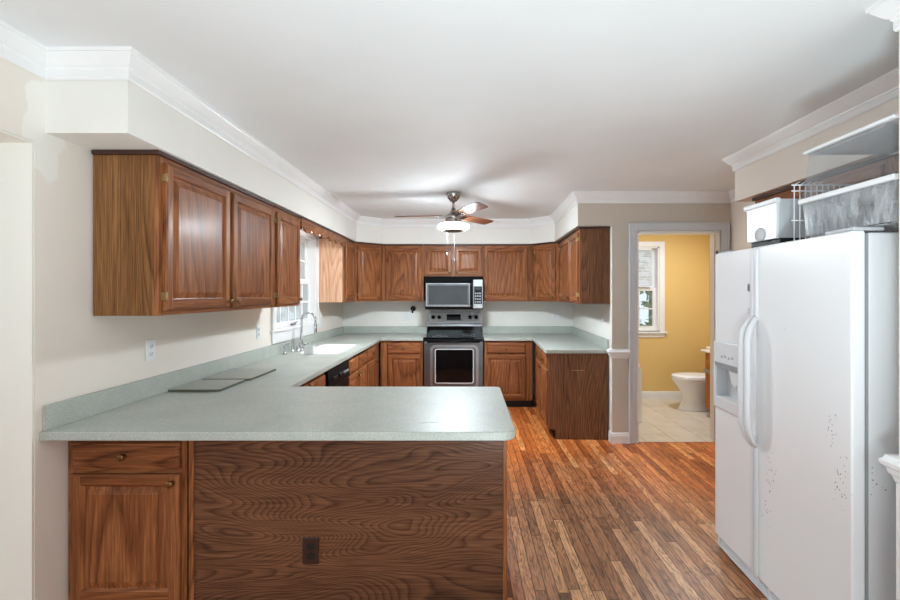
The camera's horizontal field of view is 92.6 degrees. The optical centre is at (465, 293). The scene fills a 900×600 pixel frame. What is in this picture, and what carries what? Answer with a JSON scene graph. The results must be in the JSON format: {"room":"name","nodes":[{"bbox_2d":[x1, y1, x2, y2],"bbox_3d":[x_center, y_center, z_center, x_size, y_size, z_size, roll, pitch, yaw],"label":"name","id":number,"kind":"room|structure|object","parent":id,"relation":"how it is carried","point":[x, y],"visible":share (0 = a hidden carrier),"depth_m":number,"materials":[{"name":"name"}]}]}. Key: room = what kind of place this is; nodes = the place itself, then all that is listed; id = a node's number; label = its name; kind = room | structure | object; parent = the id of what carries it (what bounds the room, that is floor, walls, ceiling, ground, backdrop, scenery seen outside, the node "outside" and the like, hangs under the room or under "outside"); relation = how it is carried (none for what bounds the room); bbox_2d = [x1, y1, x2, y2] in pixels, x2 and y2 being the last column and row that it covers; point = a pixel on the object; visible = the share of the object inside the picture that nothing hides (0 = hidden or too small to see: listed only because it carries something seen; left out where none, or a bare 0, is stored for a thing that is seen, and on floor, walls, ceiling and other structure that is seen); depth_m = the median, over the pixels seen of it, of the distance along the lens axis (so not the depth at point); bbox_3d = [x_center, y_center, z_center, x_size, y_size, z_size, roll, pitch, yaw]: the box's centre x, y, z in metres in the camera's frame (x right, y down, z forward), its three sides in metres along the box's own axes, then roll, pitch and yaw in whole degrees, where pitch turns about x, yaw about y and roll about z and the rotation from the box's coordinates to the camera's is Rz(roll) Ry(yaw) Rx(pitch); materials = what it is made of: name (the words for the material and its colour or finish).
{"room":"kitchen","nodes":[
{"label":"kitchen","id":0,"kind":"room"},
{"bbox_2d":[0,57,342,599],"bbox_3d":[-1.860,0.240,1.475,0.200,2.480,9.750,0,0,0],"label":"wall","id":1,"kind":"structure","parent":0,"point":[77,352],"depth_m":1.89,"materials":[{"name":"beige paint"}]},
{"bbox_2d":[0,130,33,599],"bbox_3d":[-1.860,0.430,1.477,0.196,2.099,0.554,0,0,0],"label":"trim","id":2,"kind":"structure","parent":1,"relation":"attached to","point":[16,152],"depth_m":1.75,"materials":[{"name":"beige paint"}]},
{"bbox_2d":[146,339,155,360],"bbox_3d":[-1.754,0.315,2.395,0.010,0.116,0.072,0,0,0],"label":"outlet","id":3,"kind":"object","parent":1,"relation":"attached to","point":[150,344],"visible":1,"depth_m":2.39,"materials":[{"name":"white plastic"}]},
{"bbox_2d":[91,150,274,315],"bbox_3d":[-1.573,-0.283,2.613,0.350,0.776,1.220,0,0,0],"label":"upper cabinet","id":4,"kind":"object","parent":1,"relation":"attached to","point":[171,236],"visible":1,"depth_m":2.09,"materials":[{"name":"brown wood"}]},
{"bbox_2d":[43,326,343,430],"bbox_3d":[-1.749,0.518,3.957,0.020,0.104,4.343,0,0,0],"label":"backsplash","id":5,"kind":"structure","parent":1,"relation":"attached to","point":[57,414],"depth_m":2.36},
{"bbox_2d":[256,325,260,338],"bbox_3d":[-1.754,0.325,3.640,0.010,0.116,0.072,0,0,0],"label":"outlet","id":6,"kind":"object","parent":1,"relation":"attached to","point":[258,327],"visible":1,"depth_m":3.63,"materials":[{"name":"white plastic"}]},
{"bbox_2d":[273,204,302,306],"bbox_3d":[-1.573,-0.283,3.480,0.350,0.776,0.509,0,0,0],"label":"upper cabinet","id":7,"kind":"object","parent":1,"relation":"attached to","point":[287,223],"visible":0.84,"depth_m":3.42,"materials":[{"name":"brown wood"}]},
{"bbox_2d":[270,230,319,343],"bbox_3d":[-1.845,-0.105,4.480,0.229,1.126,1.240,0,0,0],"label":"window","id":8,"kind":"structure","parent":1,"relation":"in","point":[285,321],"depth_m":4.85,"materials":[{"name":"white paint"}]},
{"bbox_2d":[319,237,354,301],"bbox_3d":[-1.573,-0.283,5.316,0.350,0.776,0.444,0,0,0],"label":"upper cabinet","id":9,"kind":"object","parent":1,"relation":"attached to","point":[336,262],"visible":0.91,"depth_m":5.09,"materials":[{"name":"brown wood"}]},
{"bbox_2d":[0,0,898,218],"bbox_3d":[-0.500,-1.060,1.425,8.200,0.120,9.850,0,0,0],"label":"ceiling","id":10,"kind":"structure","parent":0,"point":[391,108],"depth_m":2.00,"materials":[{"name":"paint"}]},
{"bbox_2d":[395,191,492,261],"bbox_3d":[-0.210,-0.655,4.245,1.021,0.690,1.037,0,0,0],"label":"ceiling fan","id":11,"kind":"object","parent":10,"relation":"hanging from","point":[452,224],"visible":1,"depth_m":4.21,"materials":[{"name":"silver metal"}]},
{"bbox_2d":[343,301,572,396],"bbox_3d":[-0.065,0.240,6.250,3.390,2.480,0.200,0,0,0],"label":"wall","id":12,"kind":"structure","parent":0,"point":[366,313],"depth_m":6.15,"materials":[{"name":"paint"}]},
{"bbox_2d":[354,241,381,301],"bbox_3d":[-1.446,-0.283,5.841,0.624,0.776,0.614,0,0,0],"label":"upper cabinet","id":13,"kind":"object","parent":12,"relation":"attached to","point":[368,256],"visible":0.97,"depth_m":5.67,"materials":[{"name":"brown wood"}]},
{"bbox_2d":[344,326,426,332],"bbox_3d":[-1.155,0.518,6.139,1.208,0.104,0.020,0,0,0],"label":"backsplash","id":14,"kind":"structure","parent":12,"relation":"attached to","point":[347,329],"depth_m":6.13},
{"bbox_2d":[382,244,424,300],"bbox_3d":[-0.857,-0.283,5.973,0.561,0.776,0.350,0,0,0],"label":"upper cabinet","id":15,"kind":"object","parent":12,"relation":"attached to","point":[403,279],"visible":0.99,"depth_m":5.83,"materials":[{"name":"brown wood"}]},
{"bbox_2d":[404,311,408,319],"bbox_3d":[-0.845,0.315,6.144,0.072,0.116,0.010,0,0,0],"label":"outlet","id":16,"kind":"object","parent":12,"relation":"attached to","point":[406,313],"visible":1,"depth_m":6.14,"materials":[{"name":"white plastic"}]},
{"bbox_2d":[424,244,482,276],"bbox_3d":[-0.174,-0.452,5.973,0.799,0.440,0.350,0,0,0],"label":"upper cabinet","id":17,"kind":"object","parent":12,"relation":"attached to","point":[438,258],"visible":0.91,"depth_m":5.83,"materials":[{"name":"brown wood"}]},
{"bbox_2d":[425,276,482,308],"bbox_3d":[-0.159,-0.009,5.902,0.774,0.441,0.485,0,0,0],"label":"microwave","id":18,"kind":"object","parent":17,"relation":"attached to","point":[441,292],"visible":1,"depth_m":5.69,"materials":[{"name":"black plastic"}]},
{"bbox_2d":[483,244,531,300],"bbox_3d":[0.566,-0.283,5.973,0.676,0.776,0.350,0,0,0],"label":"upper cabinet","id":19,"kind":"object","parent":12,"relation":"attached to","point":[507,268],"visible":0.98,"depth_m":5.83,"materials":[{"name":"brown wood"}]},
{"bbox_2d":[482,326,571,332],"bbox_3d":[0.871,0.518,6.139,1.275,0.104,0.020,0,0,0],"label":"backsplash","id":20,"kind":"structure","parent":12,"relation":"attached to","point":[485,329],"depth_m":6.13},
{"bbox_2d":[532,241,558,301],"bbox_3d":[1.213,-0.283,5.841,0.626,0.776,0.614,0,0,0],"label":"upper cabinet","id":21,"kind":"object","parent":12,"relation":"attached to","point":[545,256],"visible":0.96,"depth_m":5.67,"materials":[{"name":"brown wood"}]},
{"bbox_2d":[551,311,558,319],"bbox_3d":[1.270,0.315,6.144,0.110,0.116,0.010,0,0,0],"label":"outlet","id":22,"kind":"object","parent":12,"relation":"attached to","point":[554,314],"visible":1,"depth_m":6.14,"materials":[{"name":"white plastic"}]},
{"bbox_2d":[46,80,898,243],"bbox_3d":[0.430,-0.836,3.805,4.380,0.328,4.690,0,0,0],"label":"soffit","id":23,"kind":"structure","parent":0,"point":[88,114],"depth_m":2.38,"materials":[{"name":"paint"}]},
{"bbox_2d":[300,216,345,246],"bbox_3d":[-1.440,-0.608,4.414,0.030,0.125,1.354,0,0,0],"label":"valance","id":24,"kind":"object","parent":23,"relation":"attached to","point":[307,225],"visible":0.98,"depth_m":4.25,"materials":[{"name":"brown wood"}]},
{"bbox_2d":[0,0,899,226],"bbox_3d":[0.430,-0.946,1.258,4.380,0.108,9.115,0,0,0],"label":"trim","id":25,"kind":"structure","parent":23,"relation":"attached to","point":[46,62],"depth_m":2.25,"materials":[{"name":"white paint"}]},
{"bbox_2d":[573,226,611,431],"bbox_3d":[1.538,0.240,5.204,0.120,2.480,1.898,0,0,2],"label":"wall","id":26,"kind":"structure","parent":0,"point":[587,317],"depth_m":4.68,"materials":[{"name":"paint"}]},
{"bbox_2d":[558,226,609,303],"bbox_3d":[1.296,-0.283,4.919,0.347,0.776,1.226,0,0,3],"label":"upper cabinet","id":27,"kind":"object","parent":26,"relation":"attached to","point":[584,253],"visible":1,"depth_m":4.32,"materials":[{"name":"brown wood"}]},
{"bbox_2d":[572,326,608,348],"bbox_3d":[1.477,0.518,5.237,0.020,0.104,1.786,0,0,3],"label":"backsplash","id":28,"kind":"structure","parent":26,"relation":"attached to","point":[600,341],"depth_m":4.99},
{"bbox_2d":[606,348,629,358],"bbox_3d":[1.510,0.599,4.274,0.205,0.093,0.106,0,0,0],"label":"chair rail","id":29,"kind":"object","parent":26,"relation":"attached to","point":[613,353],"depth_m":4.24,"materials":[{"name":"white paint"}]},
{"bbox_2d":[507,397,767,599],"bbox_3d":[-0.500,1.540,1.375,8.200,0.120,9.750,0,0,0],"label":"floor","id":30,"kind":"structure","parent":0,"point":[587,519],"depth_m":2.87,"materials":[{"name":"brown wood"}]},
{"bbox_2d":[68,441,188,599],"bbox_3d":[-1.496,1.046,2.227,0.525,0.868,0.747,0,0,0],"label":"base cabinet","id":31,"kind":"object","parent":30,"relation":"on","point":[128,501],"visible":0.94,"depth_m":1.88,"materials":[{"name":"brown wood"}]},
{"bbox_2d":[299,373,324,386],"bbox_3d":[-1.399,1.046,3.033,0.653,0.868,0.744,0,0,0],"label":"base cabinet","id":32,"kind":"object","parent":30,"relation":"on","point":[319,381],"visible":0.13,"depth_m":3.19,"materials":[{"name":"brown wood"}]},
{"bbox_2d":[324,360,349,386],"bbox_3d":[-1.387,1.048,3.718,0.626,0.864,0.608,0,0,0],"label":"dishwasher","id":33,"kind":"object","parent":30,"relation":"on","point":[337,376],"visible":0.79,"depth_m":3.69,"materials":[{"name":"black plastic"}]},
{"bbox_2d":[189,441,506,599],"bbox_3d":[-0.521,1.046,2.247,1.403,0.868,0.706,0,0,0],"label":"panel","id":34,"kind":"object","parent":30,"relation":"on","point":[391,520],"visible":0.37,"depth_m":1.90,"materials":[{"name":"brown wood"}]},
{"bbox_2d":[39,326,514,440],"bbox_3d":[-0.775,0.537,3.959,1.967,0.142,4.379,0,0,0],"label":"countertop","id":35,"kind":"structure","parent":34,"relation":"on","point":[272,406],"depth_m":2.10,"materials":[{"name":"laminate"}]},
{"bbox_2d":[168,379,244,391],"bbox_3d":[-1.573,0.562,2.630,0.297,0.015,0.290,0,0,0],"label":"board","id":36,"kind":"object","parent":35,"relation":"on","point":[201,385],"visible":1,"depth_m":2.59,"materials":[{"name":"stone"}]},
{"bbox_2d":[202,369,275,380],"bbox_3d":[-1.563,0.562,2.990,0.317,0.015,0.380,0,0,0],"label":"board","id":37,"kind":"object","parent":35,"relation":"on","point":[247,374],"visible":0.91,"depth_m":2.94,"materials":[{"name":"stone"}]},
{"bbox_2d":[283,343,289,354],"bbox_3d":[-1.687,0.517,4.030,0.066,0.105,0.039,0,0,0],"label":"soap dispenser","id":38,"kind":"object","parent":35,"relation":"on","point":[284,345],"visible":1,"depth_m":4.02,"materials":[{"name":"silver metal"}]},
{"bbox_2d":[290,338,296,351],"bbox_3d":[-1.682,0.502,4.200,0.067,0.135,0.039,0,0,0],"label":"soap dispenser","id":39,"kind":"object","parent":35,"relation":"on","point":[292,339],"visible":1,"depth_m":4.19,"materials":[{"name":"silver metal"}]},
{"bbox_2d":[296,312,316,351],"bbox_3d":[-1.599,0.376,4.340,0.192,0.386,0.275,0,0,0],"label":"faucet","id":40,"kind":"object","parent":35,"relation":"on","point":[299,347],"visible":0.88,"depth_m":4.33,"materials":[{"name":"silver metal"}]},
{"bbox_2d":[304,345,314,353],"bbox_3d":[-1.470,0.528,4.040,0.092,0.075,0.052,0,0,0],"label":"sponge caddy","id":41,"kind":"object","parent":35,"relation":"on","point":[308,349],"visible":1,"depth_m":4.01,"materials":[{"name":"white plastic"}]},
{"bbox_2d":[297,344,357,359],"bbox_3d":[-1.401,0.653,4.430,0.423,0.173,0.760,0,0,0],"label":"sink","id":42,"kind":"object","parent":35,"relation":"in","point":[324,348],"visible":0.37,"depth_m":4.77,"materials":[{"name":"ceramic"}]},
{"bbox_2d":[303,538,318,563],"bbox_3d":[-0.685,1.135,1.895,0.072,0.116,0.010,0,0,0],"label":"outlet","id":43,"kind":"object","parent":34,"relation":"attached to","point":[310,545],"visible":1,"depth_m":1.89,"materials":[{"name":"brown plastic"}]},
{"bbox_2d":[306,543,313,549],"bbox_3d":[-0.685,1.114,1.892,0.034,0.028,0.003,0,0,0],"label":"receptacle","id":44,"kind":"object","parent":43,"relation":"attached to","point":[309,546],"depth_m":1.89,"materials":[{"name":"black plastic"}]},
{"bbox_2d":[306,553,313,559],"bbox_3d":[-0.685,1.156,1.892,0.034,0.028,0.003,0,0,0],"label":"receptacle","id":45,"kind":"object","parent":43,"relation":"attached to","point":[309,556],"depth_m":1.89,"materials":[{"name":"black plastic"}]},
{"bbox_2d":[348,351,366,386],"bbox_3d":[-1.399,1.059,4.418,0.653,0.842,0.764,0,0,0],"label":"base cabinet","id":46,"kind":"object","parent":30,"relation":"on","point":[357,365],"visible":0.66,"depth_m":4.40,"materials":[{"name":"brown wood"}]},
{"bbox_2d":[353,342,378,386],"bbox_3d":[-1.399,1.046,5.160,0.653,0.868,0.714,0,0,0],"label":"base cabinet","id":47,"kind":"object","parent":30,"relation":"on","point":[372,363],"visible":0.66,"depth_m":5.10,"materials":[{"name":"brown wood"}]},
{"bbox_2d":[381,340,423,386],"bbox_3d":[-0.828,1.046,5.819,0.544,0.868,0.653,0,0,0],"label":"base cabinet","id":48,"kind":"object","parent":30,"relation":"on","point":[402,362],"visible":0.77,"depth_m":5.52,"materials":[{"name":"brown wood"}]},
{"bbox_2d":[424,311,483,386],"bbox_3d":[-0.159,0.868,5.791,0.768,1.225,0.687,0,0,0],"label":"range","id":49,"kind":"object","parent":30,"relation":"on","point":[453,341],"visible":0.88,"depth_m":5.49,"materials":[{"name":"silver metal"}]},
{"bbox_2d":[424,334,483,338],"bbox_3d":[-0.159,0.574,5.777,0.768,0.023,0.565,0,0,0],"label":"cooktop","id":50,"kind":"object","parent":49,"relation":"in","point":[429,336],"depth_m":5.63,"materials":[{"name":"black glass"}]},
{"bbox_2d":[483,339,531,406],"bbox_3d":[0.546,1.046,5.819,0.619,0.868,0.653,0,0,0],"label":"base cabinet","id":51,"kind":"object","parent":30,"relation":"on","point":[507,365],"visible":0.9,"depth_m":5.52,"materials":[{"name":"brown wood"}]},
{"bbox_2d":[482,326,608,353],"bbox_3d":[0.880,0.537,5.247,1.294,0.142,1.804,0,0,0],"label":"countertop","id":52,"kind":"structure","parent":51,"relation":"on","point":[551,339],"depth_m":5.51,"materials":[{"name":"laminate"}]},
{"bbox_2d":[535,343,541,411],"bbox_3d":[1.155,1.046,5.180,0.650,0.868,0.654,0,0,3],"label":"base cabinet","id":53,"kind":"object","parent":30,"relation":"on","point":[538,349],"visible":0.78,"depth_m":5.08,"materials":[{"name":"brown wood"}]},
{"bbox_2d":[539,350,608,439],"bbox_3d":[1.129,1.046,4.604,0.650,0.868,0.494,0,0,3],"label":"base cabinet","id":54,"kind":"object","parent":30,"relation":"on","point":[574,387],"visible":0.94,"depth_m":4.36,"materials":[{"name":"brown wood"}]},
{"bbox_2d":[639,364,641,421],"bbox_3d":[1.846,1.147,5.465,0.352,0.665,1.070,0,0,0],"label":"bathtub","id":55,"kind":"object","parent":30,"relation":"on","point":[640,369],"visible":0.16,"depth_m":4.93,"materials":[{"name":"ceramic"}]},
{"bbox_2d":[671,346,709,411],"bbox_3d":[3.005,1.090,5.500,0.740,0.780,0.400,0,0,0],"label":"toilet","id":56,"kind":"object","parent":30,"relation":"on","point":[691,385],"visible":0.46,"depth_m":5.40,"materials":[{"name":"ceramic"}]},
{"bbox_2d":[701,349,709,409],"bbox_3d":[3.135,1.054,4.845,0.550,0.850,0.790,0,0,0],"label":"vanity","id":57,"kind":"object","parent":30,"relation":"on","point":[707,351],"visible":0.09,"depth_m":5.14,"materials":[{"name":"orange wood"}]},
{"bbox_2d":[713,181,898,599],"bbox_3d":[1.773,0.544,1.992,0.811,1.872,1.043,0,0,3],"label":"refrigerator","id":58,"kind":"object","parent":30,"relation":"on","point":[806,364],"depth_m":1.78,"materials":[{"name":"white metal"}]},
{"bbox_2d":[751,238,804,247],"bbox_3d":[1.668,-0.253,2.156,0.340,0.031,0.212,0,0,0],"label":"tray","id":59,"kind":"object","parent":58,"relation":"on","point":[775,240],"depth_m":2.11,"materials":[{"name":"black plastic"}]},
{"bbox_2d":[744,197,852,247],"bbox_3d":[1.659,-0.346,2.157,0.387,0.218,0.234,0,0,0],"label":"bin","id":60,"kind":"object","parent":58,"relation":"on","point":[769,222],"visible":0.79,"depth_m":2.05,"materials":[{"name":"white plastic"}]},
{"bbox_2d":[791,182,868,240],"bbox_3d":[1.664,-0.369,1.966,0.352,0.270,0.064,0,0,0],"label":"wire rack","id":61,"kind":"object","parent":58,"relation":"on","point":[796,184],"visible":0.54,"depth_m":1.96,"materials":[{"name":"white metal"}]},
{"bbox_2d":[798,173,898,204],"bbox_3d":[1.670,-0.404,1.692,0.400,0.020,0.427,0,0,0],"label":"glass shelf","id":62,"kind":"object","parent":58,"relation":"on","point":[887,194],"visible":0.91,"depth_m":1.75,"materials":[{"name":"white glass"}]},
{"bbox_2d":[803,114,898,154],"bbox_3d":[1.670,-0.612,1.679,0.400,0.013,0.402,0,0,0],"label":"glass shelf","id":63,"kind":"object","parent":62,"relation":"on","point":[893,118],"visible":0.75,"depth_m":1.65,"materials":[{"name":"white glass"}]},
{"bbox_2d":[809,122,898,164],"bbox_3d":[1.668,-0.512,1.690,0.384,0.186,0.410,0,0,0],"label":"drawer","id":64,"kind":"object","parent":62,"relation":"on","point":[885,140],"visible":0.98,"depth_m":1.75,"materials":[{"name":"white plastic"}]},
{"bbox_2d":[578,203,730,431],"bbox_3d":[2.353,0.240,4.316,2.493,2.480,0.123,0,0,0],"label":"wall","id":65,"kind":"structure","parent":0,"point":[618,216],"depth_m":4.25,"materials":[{"name":"paint"}]},
{"bbox_2d":[608,430,628,443],"bbox_3d":[2.024,1.427,4.283,1.192,0.105,0.085,0,0,0],"label":"baseboard","id":66,"kind":"structure","parent":65,"relation":"attached to","point":[613,437],"depth_m":4.24,"materials":[{"name":"white paint"}]},
{"bbox_2d":[628,222,729,443],"bbox_3d":[2.103,0.390,4.308,0.995,2.180,0.149,0,0,0],"label":"door frame","id":67,"kind":"structure","parent":65,"relation":"attached to","point":[635,229],"depth_m":4.24,"materials":[{"name":"grey paint"}]},
{"bbox_2d":[639,235,708,390],"bbox_3d":[2.630,0.240,6.150,1.940,2.480,0.200,0,0,0],"label":"wall","id":68,"kind":"structure","parent":0,"point":[686,256],"depth_m":6.05,"materials":[{"name":"yellow paint"}]},
{"bbox_2d":[639,241,667,336],"bbox_3d":[2.370,-0.058,6.122,0.900,1.345,0.235,0,0,0],"label":"window","id":69,"kind":"structure","parent":68,"relation":"in","point":[655,282],"depth_m":6.06,"materials":[{"name":"white paint"}]},
{"bbox_2d":[639,248,651,286],"bbox_3d":[2.330,-0.368,6.081,0.580,0.544,0.038,0,0,0],"label":"blind","id":70,"kind":"object","parent":69,"relation":"attached to","point":[644,280],"depth_m":6.08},
{"bbox_2d":[642,391,681,398],"bbox_3d":[2.545,1.427,6.042,1.750,0.105,0.016,0,0,0],"label":"baseboard","id":71,"kind":"structure","parent":68,"relation":"attached to","point":[645,394],"depth_m":6.03,"materials":[{"name":"white paint"}]},
{"bbox_2d":[709,235,709,345],"bbox_3d":[3.510,0.240,5.213,0.180,2.480,1.673,0,0,0],"label":"wall","id":72,"kind":"structure","parent":0,"point":[709,235],"depth_m":6.04,"materials":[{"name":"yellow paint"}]},
{"bbox_2d":[731,202,754,249],"bbox_3d":[3.110,0.240,2.858,0.980,2.480,2.797,0,0,0],"label":"wall","id":73,"kind":"structure","parent":0,"point":[738,216],"depth_m":4.12,"materials":[{"name":"beige paint"}]},
{"bbox_2d":[752,152,898,232],"bbox_3d":[2.299,-0.486,2.296,0.632,0.372,1.472,0,0,0],"label":"upper cabinet","id":74,"kind":"object","parent":73,"relation":"attached to","point":[883,165],"visible":0.34,"depth_m":2.17,"materials":[{"name":"brown wood"}]},
{"bbox_2d":[899,30,899,455],"bbox_3d":[2.535,0.240,-0.920,2.130,2.480,4.760,0,0,0],"label":"wall","id":75,"kind":"structure","parent":0,"point":[899,30],"depth_m":1.46,"materials":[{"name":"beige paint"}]},
{"bbox_2d":[878,454,899,483],"bbox_3d":[2.027,0.599,-0.902,1.186,0.093,4.796,0,0,0],"label":"trim","id":76,"kind":"structure","parent":75,"relation":"attached to","point":[891,462],"depth_m":1.46,"materials":[{"name":"white paint"}]},
{"bbox_2d":[896,483,899,599],"bbox_3d":[1.732,1.009,-0.918,0.536,0.730,4.764,0,0,0],"label":"trim","id":77,"kind":"structure","parent":75,"relation":"attached to","point":[897,484],"depth_m":1.46,"materials":[{"name":"white paint"}]},
{"label":"outside","id":78,"kind":"structure","parent":0,"visible":0},
{"bbox_3d":[1.000,1.930,9.000,34.000,0.100,34.000,0,0,0],"label":"ground","id":79,"kind":"structure","parent":78,"visible":0},
{"bbox_2d":[639,253,651,325],"bbox_3d":[5.652,0.244,13.030,4.627,3.350,2.768,0,0,0],"label":"bush","id":80,"kind":"object","parent":79,"relation":"on","point":[644,303],"visible":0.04,"depth_m":12.63,"materials":[{"name":"green plant"}]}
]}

